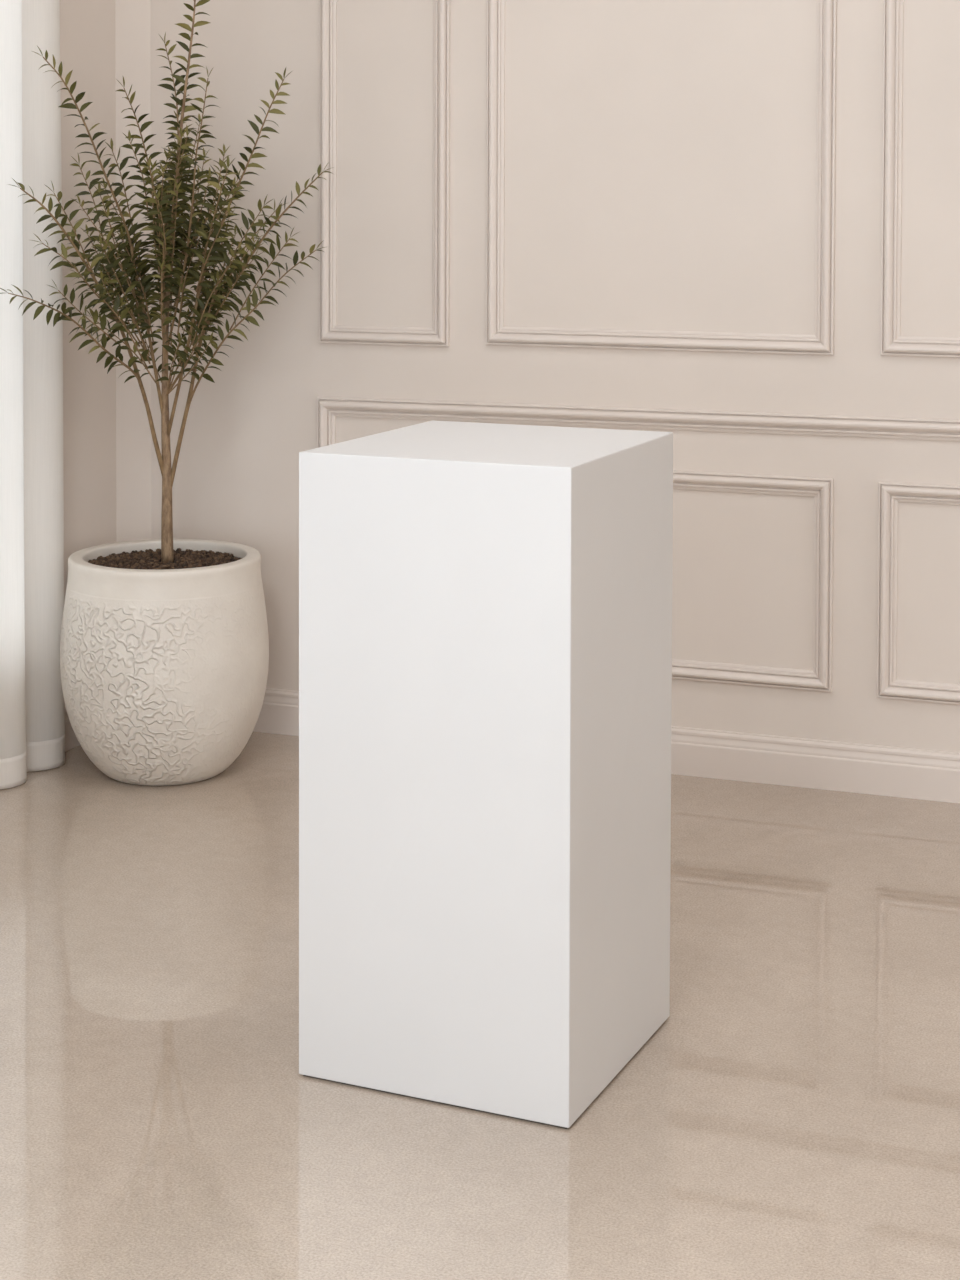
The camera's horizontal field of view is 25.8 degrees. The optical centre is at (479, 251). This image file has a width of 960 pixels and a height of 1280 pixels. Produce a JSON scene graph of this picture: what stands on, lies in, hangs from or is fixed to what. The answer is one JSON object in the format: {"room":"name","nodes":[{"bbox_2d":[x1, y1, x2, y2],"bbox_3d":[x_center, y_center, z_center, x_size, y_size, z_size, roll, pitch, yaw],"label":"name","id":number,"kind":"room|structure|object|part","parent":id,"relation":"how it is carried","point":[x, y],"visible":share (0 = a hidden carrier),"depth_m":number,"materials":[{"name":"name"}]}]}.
{"room":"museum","nodes":[
{"label":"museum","id":0,"kind":"room"},
{"bbox_2d":[59,0,150,703],"bbox_3d":[-2.147,-0.062,2.313,0.212,2.800,6.896,1,2,20],"label":"wall","id":1,"kind":"structure","parent":0,"point":[107,432],"depth_m":5.41,"materials":[{"name":"paint"}]},
{"bbox_2d":[0,0,64,789],"bbox_3d":[-1.359,-0.063,4.217,0.081,2.684,2.110,1,2,20],"label":"sheer curtain","id":2,"kind":"object","parent":1,"relation":"hanging from","point":[32,717],"visible":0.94,"depth_m":5.01,"materials":[{"name":"white fabric"}]},
{"bbox_2d":[64,704,79,751],"bbox_3d":[-1.014,1.193,5.324,0.016,0.113,0.396,1,2,20],"label":"baseboard","id":3,"kind":"structure","parent":1,"relation":"attached to","point":[71,741],"depth_m":5.25,"materials":[{"name":"paint"}]},
{"bbox_2d":[0,731,959,1279],"bbox_3d":[0.603,1.427,1.356,6.074,0.100,7.196,1,2,20],"label":"floor","id":4,"kind":"structure","parent":0,"point":[793,1113],"depth_m":3.31,"materials":[{"name":"beige tile"}]},
{"bbox_2d":[0,0,333,785],"bbox_3d":[-0.762,0.284,5.040,0.848,1.950,0.513,0,2,-19],"label":"potted plant","id":5,"kind":"object","parent":4,"relation":"on","point":[164,643],"visible":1,"depth_m":4.92,"materials":[{"name":"green plant"}]},
{"bbox_3d":[-0.762,1.029,5.070,0.501,0.457,0.501,1,2,20],"label":"pot","id":6,"kind":"part","parent":5,"relation":"part of","materials":[{"name":"white ceramic"}]},
{"bbox_2d":[299,420,672,1128],"bbox_3d":[0.020,0.811,3.439,0.494,1.000,0.510,1,2,20],"label":"plinth","id":7,"kind":"object","parent":4,"relation":"on","point":[485,609],"visible":1,"depth_m":3.23,"materials":[{"name":"white paint"}]},
{"bbox_2d":[151,0,959,752],"bbox_3d":[1.813,-0.121,4.620,6.074,2.800,0.150,1,2,20],"label":"wall","id":8,"kind":"structure","parent":0,"point":[660,155],"depth_m":5.06,"materials":[{"name":"paint"}]},
{"bbox_2d":[319,0,450,346],"bbox_3d":[-0.243,-0.536,5.265,0.354,1.544,0.022,1,2,20],"label":"trim","id":9,"kind":"structure","parent":8,"relation":"attached to","point":[329,331],"depth_m":5.28,"materials":[{"name":"paint"}]},
{"bbox_2d":[253,688,959,802],"bbox_3d":[1.809,1.225,4.573,5.712,0.113,0.016,1,2,20],"label":"baseboard","id":10,"kind":"structure","parent":8,"relation":"attached to","point":[922,774],"depth_m":4.95,"materials":[{"name":"paint"}]},
{"bbox_2d":[317,397,959,447],"bbox_3d":[2.037,0.779,4.473,5.228,0.786,0.024,1,2,20],"label":"trim","id":11,"kind":"structure","parent":8,"relation":"attached to","point":[328,408],"depth_m":5.07,"materials":[{"name":"paint"}]},
{"bbox_2d":[486,0,836,354],"bbox_3d":[0.422,-0.530,5.023,0.865,1.535,0.022,1,2,20],"label":"trim","id":12,"kind":"structure","parent":8,"relation":"attached to","point":[822,342],"depth_m":5.03,"materials":[{"name":"paint"}]},
{"bbox_2d":[672,470,833,691],"bbox_3d":[0.419,0.779,5.063,0.868,0.503,0.022,1,2,20],"label":"trim","id":13,"kind":"structure","parent":8,"relation":"attached to","point":[819,678],"depth_m":4.94,"materials":[{"name":"paint"}]},
{"bbox_2d":[876,481,959,704],"bbox_3d":[1.333,0.795,4.731,0.866,0.505,0.022,1,2,20],"label":"trim","id":14,"kind":"structure","parent":8,"relation":"attached to","point":[890,494],"depth_m":4.86,"materials":[{"name":"paint"}]},
{"bbox_2d":[880,0,959,356],"bbox_3d":[1.338,-0.519,4.690,0.865,1.532,0.022,1,2,20],"label":"trim","id":15,"kind":"structure","parent":8,"relation":"attached to","point":[892,342],"depth_m":4.84,"materials":[{"name":"paint"}]}
]}

